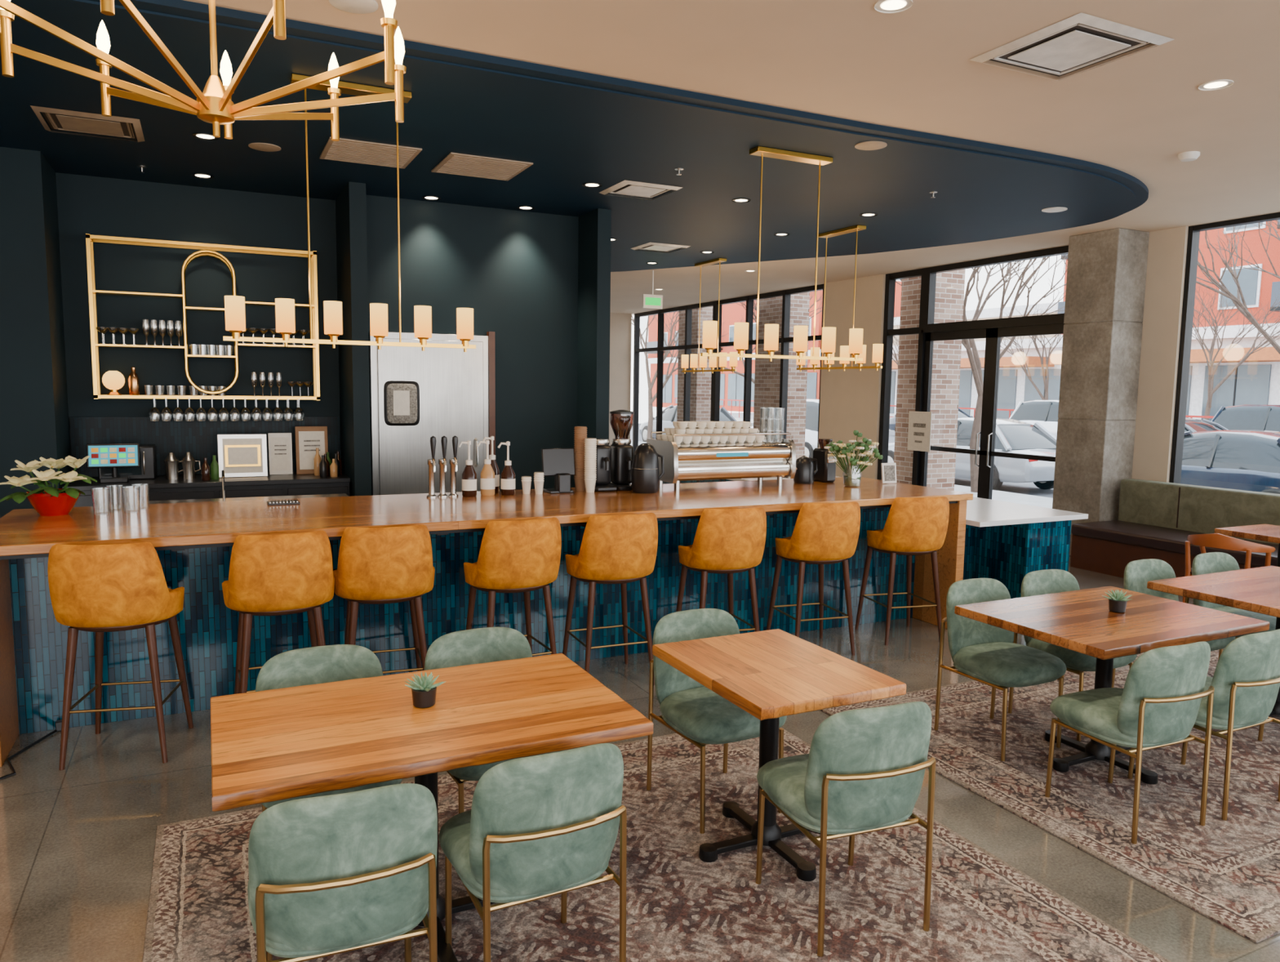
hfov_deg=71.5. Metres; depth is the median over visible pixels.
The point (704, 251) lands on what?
recessed light
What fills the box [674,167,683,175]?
sprinkler
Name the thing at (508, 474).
pump bottle
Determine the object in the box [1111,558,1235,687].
dining chair
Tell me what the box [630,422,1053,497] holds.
ground
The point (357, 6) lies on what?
ceiling speaker
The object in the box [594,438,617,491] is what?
coffee grinder
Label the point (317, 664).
dining chair
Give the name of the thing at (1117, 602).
potted succulent
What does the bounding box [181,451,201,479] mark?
carafe
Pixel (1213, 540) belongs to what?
wooden armchair
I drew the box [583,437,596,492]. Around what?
paper cups
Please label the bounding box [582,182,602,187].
recessed light
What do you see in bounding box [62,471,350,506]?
counter
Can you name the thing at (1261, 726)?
dining chair
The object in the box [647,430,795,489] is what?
espresso machine
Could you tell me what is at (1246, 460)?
parked car
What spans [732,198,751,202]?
recessed light
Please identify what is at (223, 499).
countertop
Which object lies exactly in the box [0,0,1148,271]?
ceiling soffit
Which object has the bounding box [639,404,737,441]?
parked car
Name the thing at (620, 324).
wall
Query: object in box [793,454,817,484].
kettle
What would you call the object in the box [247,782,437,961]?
dining chair
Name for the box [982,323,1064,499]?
door
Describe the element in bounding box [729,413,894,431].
sidewalk
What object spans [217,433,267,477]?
framed notice
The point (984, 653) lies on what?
dining chair
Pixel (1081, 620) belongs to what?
dining table
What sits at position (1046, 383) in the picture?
bare tree
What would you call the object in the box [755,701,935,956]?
dining chair
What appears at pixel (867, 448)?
flower vase
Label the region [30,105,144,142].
ceiling vent
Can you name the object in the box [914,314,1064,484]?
trim
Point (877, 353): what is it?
linear pendant light
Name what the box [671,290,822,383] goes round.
bare tree
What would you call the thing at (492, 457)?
pump bottle
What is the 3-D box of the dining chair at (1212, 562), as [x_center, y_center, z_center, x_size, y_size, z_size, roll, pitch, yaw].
[3.771,0.892,5.596,0.500,0.815,0.557,-2,7,-26]
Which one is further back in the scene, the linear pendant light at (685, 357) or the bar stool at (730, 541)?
the linear pendant light at (685, 357)
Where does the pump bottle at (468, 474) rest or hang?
on the bar counter at (193, 542)
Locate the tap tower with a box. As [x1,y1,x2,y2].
[426,435,458,497]
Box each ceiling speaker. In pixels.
[248,142,280,151]
[328,0,377,13]
[854,140,887,150]
[1041,206,1067,212]
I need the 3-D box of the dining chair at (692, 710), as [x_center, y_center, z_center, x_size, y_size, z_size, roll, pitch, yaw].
[0.332,1.019,3.929,0.500,0.815,0.557,-2,7,-28]
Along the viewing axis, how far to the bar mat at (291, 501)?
5.65 m
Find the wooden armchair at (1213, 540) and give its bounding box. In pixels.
[1182,533,1275,602]
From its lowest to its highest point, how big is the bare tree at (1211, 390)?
6.449 m
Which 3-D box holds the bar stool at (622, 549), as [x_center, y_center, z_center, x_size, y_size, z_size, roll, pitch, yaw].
[-0.189,0.717,5.578,0.554,1.086,0.566,-2,7,-23]
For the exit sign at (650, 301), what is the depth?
13.08 m
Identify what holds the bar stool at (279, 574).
on the floor
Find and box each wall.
[0,146,611,517]
[608,312,631,445]
[817,226,1188,482]
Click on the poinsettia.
(46, 500)
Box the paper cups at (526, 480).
[521,475,531,493]
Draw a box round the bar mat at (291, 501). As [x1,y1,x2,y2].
[266,498,300,505]
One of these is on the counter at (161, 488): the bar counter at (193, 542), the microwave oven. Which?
the microwave oven
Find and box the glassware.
[95,319,313,421]
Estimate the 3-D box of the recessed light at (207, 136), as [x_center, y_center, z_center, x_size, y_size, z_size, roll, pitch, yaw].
[-3.047,-2.414,6.239,0.170,0.006,0.170,-2,7,-26]
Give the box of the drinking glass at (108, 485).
[105,484,124,511]
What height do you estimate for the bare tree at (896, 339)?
6.264 m
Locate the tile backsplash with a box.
[69,416,340,476]
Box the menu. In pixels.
[294,426,328,474]
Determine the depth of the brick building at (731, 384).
74.79 m
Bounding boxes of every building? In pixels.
[644,279,902,412]
[808,302,1062,418]
[1049,219,1279,421]
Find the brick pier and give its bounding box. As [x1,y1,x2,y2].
[676,269,965,490]
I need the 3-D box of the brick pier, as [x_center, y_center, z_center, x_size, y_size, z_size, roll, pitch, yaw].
[2.872,-2.190,16.961,0.600,4.630,7.950,-2,7,-26]
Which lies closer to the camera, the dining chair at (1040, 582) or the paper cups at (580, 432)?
the dining chair at (1040, 582)
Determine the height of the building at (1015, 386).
6.550 m
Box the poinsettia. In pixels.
[0,455,97,515]
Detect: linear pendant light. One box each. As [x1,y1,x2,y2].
[222,73,475,351]
[681,257,737,373]
[700,146,863,364]
[795,343,883,371]
[817,224,866,328]
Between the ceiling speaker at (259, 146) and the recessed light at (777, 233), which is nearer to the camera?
the ceiling speaker at (259, 146)
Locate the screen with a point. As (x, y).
(113, 455)
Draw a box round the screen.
[86,443,140,483]
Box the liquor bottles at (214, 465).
[201,454,219,480]
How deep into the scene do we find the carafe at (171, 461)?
7.61 m
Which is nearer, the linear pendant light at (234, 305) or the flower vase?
the linear pendant light at (234, 305)
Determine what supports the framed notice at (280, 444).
on the counter at (161, 488)
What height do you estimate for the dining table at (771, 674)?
0.750 m
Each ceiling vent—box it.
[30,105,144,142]
[319,136,422,168]
[431,151,533,181]
[599,180,683,199]
[631,242,690,253]
[968,12,1173,80]
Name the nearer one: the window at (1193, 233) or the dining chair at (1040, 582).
the dining chair at (1040, 582)
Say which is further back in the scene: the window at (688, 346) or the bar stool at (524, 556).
the window at (688, 346)
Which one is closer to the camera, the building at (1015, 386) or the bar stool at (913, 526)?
the bar stool at (913, 526)
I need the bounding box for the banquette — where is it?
[1070,478,1279,577]
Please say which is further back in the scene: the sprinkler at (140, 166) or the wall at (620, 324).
the wall at (620, 324)
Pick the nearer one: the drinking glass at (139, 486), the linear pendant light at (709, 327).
the drinking glass at (139, 486)
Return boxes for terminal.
[541,448,574,493]
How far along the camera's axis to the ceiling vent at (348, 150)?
6.58 m
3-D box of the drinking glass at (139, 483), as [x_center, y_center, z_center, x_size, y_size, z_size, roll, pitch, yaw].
[-2.995,0.096,5.337,0.096,0.150,0.096,-2,7,-26]
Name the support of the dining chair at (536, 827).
on the area rug at (681, 906)
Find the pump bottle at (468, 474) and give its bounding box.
[457,440,476,497]
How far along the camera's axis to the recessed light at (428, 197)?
8.19 m
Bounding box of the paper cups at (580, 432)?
[573,426,586,490]
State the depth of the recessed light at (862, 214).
8.69 m
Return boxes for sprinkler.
[137,165,146,173]
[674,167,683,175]
[928,191,937,197]
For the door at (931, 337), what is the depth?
12.21 m
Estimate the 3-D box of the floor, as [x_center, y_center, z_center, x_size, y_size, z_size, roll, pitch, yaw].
[-1.005,1.011,8.572,13.600,0.150,24.000,-2,7,-26]
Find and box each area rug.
[142,726,1171,961]
[819,648,1279,942]
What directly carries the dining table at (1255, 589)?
on the area rug at (1227, 872)
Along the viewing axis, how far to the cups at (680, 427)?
6.90 m
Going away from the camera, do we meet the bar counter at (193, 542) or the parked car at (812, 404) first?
the bar counter at (193, 542)
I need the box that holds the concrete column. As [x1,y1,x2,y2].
[1052,227,1149,555]
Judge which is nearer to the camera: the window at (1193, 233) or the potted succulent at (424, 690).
the potted succulent at (424, 690)
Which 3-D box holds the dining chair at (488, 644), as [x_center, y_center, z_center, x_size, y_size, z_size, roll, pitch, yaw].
[-0.587,1.045,3.561,0.500,0.815,0.557,-2,7,-29]
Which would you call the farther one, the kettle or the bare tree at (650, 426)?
the bare tree at (650, 426)
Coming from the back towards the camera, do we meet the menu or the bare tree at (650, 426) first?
the bare tree at (650, 426)
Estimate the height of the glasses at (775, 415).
0.274 m
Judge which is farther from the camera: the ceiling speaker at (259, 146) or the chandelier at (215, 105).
the ceiling speaker at (259, 146)
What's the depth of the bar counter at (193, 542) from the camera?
5.43 m
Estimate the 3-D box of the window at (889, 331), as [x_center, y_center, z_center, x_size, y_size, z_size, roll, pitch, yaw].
[3.941,-1.306,13.332,0.120,3.600,0.850,-2,7,-26]
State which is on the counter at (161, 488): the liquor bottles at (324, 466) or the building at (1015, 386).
the liquor bottles at (324, 466)
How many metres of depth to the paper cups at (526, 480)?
6.36 m
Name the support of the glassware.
on the bar shelf
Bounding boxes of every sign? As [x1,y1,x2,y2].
[642,270,662,308]
[880,462,896,483]
[907,410,932,451]
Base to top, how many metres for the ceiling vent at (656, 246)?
0.042 m
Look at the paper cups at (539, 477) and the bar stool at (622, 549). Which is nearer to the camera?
the bar stool at (622, 549)
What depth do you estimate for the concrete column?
9.80 m
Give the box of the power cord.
[0,719,62,780]
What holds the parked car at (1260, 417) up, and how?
on the ground
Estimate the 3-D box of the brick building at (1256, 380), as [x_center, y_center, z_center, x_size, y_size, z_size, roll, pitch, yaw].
[28.261,-8.793,38.284,12.200,14.050,16.500,-2,7,-26]
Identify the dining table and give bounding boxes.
[210,653,653,961]
[652,628,906,880]
[954,586,1269,784]
[1146,565,1279,715]
[1214,524,1279,566]
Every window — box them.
[632,301,715,453]
[712,284,823,447]
[876,267,926,484]
[923,245,1068,325]
[1168,212,1279,483]
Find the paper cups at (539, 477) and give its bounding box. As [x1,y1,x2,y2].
[533,471,544,493]
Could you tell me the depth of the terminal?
6.47 m
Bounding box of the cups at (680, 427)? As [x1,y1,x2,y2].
[655,421,765,444]
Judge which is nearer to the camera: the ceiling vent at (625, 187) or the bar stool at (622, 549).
the bar stool at (622, 549)
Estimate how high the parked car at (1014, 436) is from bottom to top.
1.459 m
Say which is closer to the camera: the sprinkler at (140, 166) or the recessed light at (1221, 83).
the recessed light at (1221, 83)
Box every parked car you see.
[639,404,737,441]
[750,398,818,461]
[888,407,973,431]
[888,417,1056,489]
[1008,400,1058,436]
[1180,429,1279,493]
[1184,417,1229,432]
[1210,404,1279,431]
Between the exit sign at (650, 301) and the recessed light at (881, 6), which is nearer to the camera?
the recessed light at (881, 6)
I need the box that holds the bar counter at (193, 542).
[0,476,973,766]
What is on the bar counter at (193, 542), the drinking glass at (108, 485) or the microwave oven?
the drinking glass at (108, 485)
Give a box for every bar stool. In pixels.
[47,542,193,769]
[222,529,334,693]
[333,524,435,673]
[463,516,561,655]
[562,512,657,684]
[675,506,766,631]
[766,501,860,655]
[854,496,949,645]
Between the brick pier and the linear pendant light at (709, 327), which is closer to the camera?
the linear pendant light at (709, 327)
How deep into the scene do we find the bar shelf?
7.74 m
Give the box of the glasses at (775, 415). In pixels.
[759,407,784,441]
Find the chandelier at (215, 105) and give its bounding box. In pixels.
[0,0,406,141]
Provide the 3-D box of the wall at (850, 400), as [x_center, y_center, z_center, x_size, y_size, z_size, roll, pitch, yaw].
[4.957,-1.073,11.253,0.200,3.600,24.000,-2,7,-26]
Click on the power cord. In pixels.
(58, 722)
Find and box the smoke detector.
[1177,151,1199,161]
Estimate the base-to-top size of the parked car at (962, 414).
1.459 m
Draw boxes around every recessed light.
[191,132,218,140]
[191,173,213,178]
[422,195,440,199]
[516,205,534,209]
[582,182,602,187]
[645,262,657,264]
[700,250,713,253]
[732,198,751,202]
[773,232,789,235]
[859,213,877,216]
[874,0,912,13]
[1198,79,1233,90]
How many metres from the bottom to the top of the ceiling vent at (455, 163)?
0.017 m
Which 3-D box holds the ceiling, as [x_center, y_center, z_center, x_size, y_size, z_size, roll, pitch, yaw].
[-0.998,-2.730,8.044,13.800,0.200,24.200,-2,7,-26]
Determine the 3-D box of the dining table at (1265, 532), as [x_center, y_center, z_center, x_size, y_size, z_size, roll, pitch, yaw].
[5.203,0.787,7.219,0.701,0.750,0.705,-2,7,-26]
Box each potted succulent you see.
[404,671,445,707]
[1102,589,1131,613]
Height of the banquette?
0.920 m
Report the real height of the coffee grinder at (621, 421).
0.600 m
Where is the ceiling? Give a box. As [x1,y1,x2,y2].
[183,0,1279,315]
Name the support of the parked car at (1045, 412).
on the ground
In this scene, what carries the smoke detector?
attached to the ceiling
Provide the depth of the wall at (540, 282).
8.07 m
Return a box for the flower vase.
[824,430,883,487]
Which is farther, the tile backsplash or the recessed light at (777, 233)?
the recessed light at (777, 233)
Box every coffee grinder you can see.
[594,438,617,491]
[609,409,634,490]
[813,438,836,482]
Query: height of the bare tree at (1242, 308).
5.861 m
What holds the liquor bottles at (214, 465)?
on the counter at (161, 488)
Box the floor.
[0,481,1279,961]
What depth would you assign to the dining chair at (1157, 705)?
3.66 m
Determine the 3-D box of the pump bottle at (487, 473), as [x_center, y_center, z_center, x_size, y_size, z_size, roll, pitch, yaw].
[-1.078,-0.096,6.268,0.113,0.390,0.103,2,6,13]
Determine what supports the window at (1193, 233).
in the wall at (850, 400)
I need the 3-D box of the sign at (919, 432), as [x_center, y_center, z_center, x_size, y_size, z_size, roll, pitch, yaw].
[4.072,-0.721,12.902,0.069,0.570,0.450,-2,7,-26]
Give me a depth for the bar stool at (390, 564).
4.75 m
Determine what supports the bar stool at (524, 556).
on the floor
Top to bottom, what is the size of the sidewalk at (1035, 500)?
0.240 m
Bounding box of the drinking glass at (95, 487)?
[90,487,110,515]
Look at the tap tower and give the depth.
6.09 m
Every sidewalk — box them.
[630,440,1053,508]
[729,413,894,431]
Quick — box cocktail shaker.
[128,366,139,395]
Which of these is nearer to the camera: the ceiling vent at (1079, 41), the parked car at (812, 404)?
the ceiling vent at (1079, 41)
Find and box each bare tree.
[631,311,728,443]
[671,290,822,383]
[892,306,899,365]
[895,253,1067,492]
[1000,304,1064,399]
[1191,283,1279,420]
[1195,219,1279,354]
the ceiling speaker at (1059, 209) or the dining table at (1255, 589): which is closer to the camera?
the dining table at (1255, 589)
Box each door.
[368,331,495,495]
[918,328,991,497]
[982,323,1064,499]
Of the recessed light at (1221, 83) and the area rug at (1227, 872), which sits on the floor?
the area rug at (1227, 872)
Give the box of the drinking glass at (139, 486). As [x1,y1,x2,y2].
[121,485,140,512]
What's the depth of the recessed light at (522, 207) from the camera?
8.58 m
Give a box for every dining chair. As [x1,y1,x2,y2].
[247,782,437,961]
[255,644,402,811]
[424,626,564,879]
[438,742,626,961]
[646,608,786,833]
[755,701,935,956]
[933,577,1066,760]
[1008,568,1137,741]
[1044,640,1214,844]
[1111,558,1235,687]
[1127,628,1279,820]
[1184,551,1276,659]
[1257,723,1264,741]
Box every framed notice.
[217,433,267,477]
[267,432,293,474]
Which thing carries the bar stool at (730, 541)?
on the floor
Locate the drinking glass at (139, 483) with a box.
[130,483,149,508]
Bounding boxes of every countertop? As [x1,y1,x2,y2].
[140,469,348,504]
[662,475,1088,598]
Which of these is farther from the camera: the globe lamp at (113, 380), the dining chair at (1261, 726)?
the globe lamp at (113, 380)
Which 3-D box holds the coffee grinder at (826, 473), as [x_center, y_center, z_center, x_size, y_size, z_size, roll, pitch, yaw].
[1.558,-0.174,7.508,0.120,0.360,0.205,-2,7,-26]
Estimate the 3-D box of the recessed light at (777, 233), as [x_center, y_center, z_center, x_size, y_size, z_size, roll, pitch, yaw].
[1.569,-2.731,9.859,0.170,0.006,0.170,-2,7,-26]
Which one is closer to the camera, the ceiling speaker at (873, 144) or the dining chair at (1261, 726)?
the dining chair at (1261, 726)
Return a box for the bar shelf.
[85,233,319,399]
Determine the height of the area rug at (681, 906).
0.012 m
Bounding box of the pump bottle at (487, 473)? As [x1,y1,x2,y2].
[476,440,494,495]
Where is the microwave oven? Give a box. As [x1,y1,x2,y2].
[97,444,156,479]
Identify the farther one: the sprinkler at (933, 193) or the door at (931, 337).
the door at (931, 337)
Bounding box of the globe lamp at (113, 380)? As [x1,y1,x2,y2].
[102,370,124,395]
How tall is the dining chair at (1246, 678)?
0.815 m
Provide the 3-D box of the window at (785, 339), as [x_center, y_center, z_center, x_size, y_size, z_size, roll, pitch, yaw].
[2.336,-1.748,16.609,0.120,3.450,3.600,-2,7,-26]
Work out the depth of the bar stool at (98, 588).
4.16 m
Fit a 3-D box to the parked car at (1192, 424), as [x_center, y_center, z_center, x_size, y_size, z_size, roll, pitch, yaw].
[13.292,-0.825,21.833,2.080,1.459,4.660,-2,7,-26]
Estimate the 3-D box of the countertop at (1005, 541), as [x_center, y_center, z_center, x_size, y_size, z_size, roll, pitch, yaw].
[1.873,0.432,9.623,1.210,0.860,5.720,-2,7,-26]
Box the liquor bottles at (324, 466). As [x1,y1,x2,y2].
[313,447,342,476]
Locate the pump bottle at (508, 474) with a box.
[497,440,515,495]
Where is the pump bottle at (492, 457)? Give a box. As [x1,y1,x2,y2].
[482,435,499,493]
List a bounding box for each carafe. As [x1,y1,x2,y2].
[164,452,182,479]
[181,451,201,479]
[631,442,664,493]
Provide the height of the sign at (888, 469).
0.170 m
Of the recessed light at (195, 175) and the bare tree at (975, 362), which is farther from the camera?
the bare tree at (975, 362)
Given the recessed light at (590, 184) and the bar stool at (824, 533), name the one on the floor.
the bar stool at (824, 533)
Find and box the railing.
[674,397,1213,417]
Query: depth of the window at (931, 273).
12.01 m
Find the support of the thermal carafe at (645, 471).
on the bar counter at (193, 542)
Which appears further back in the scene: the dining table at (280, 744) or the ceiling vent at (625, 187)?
the ceiling vent at (625, 187)

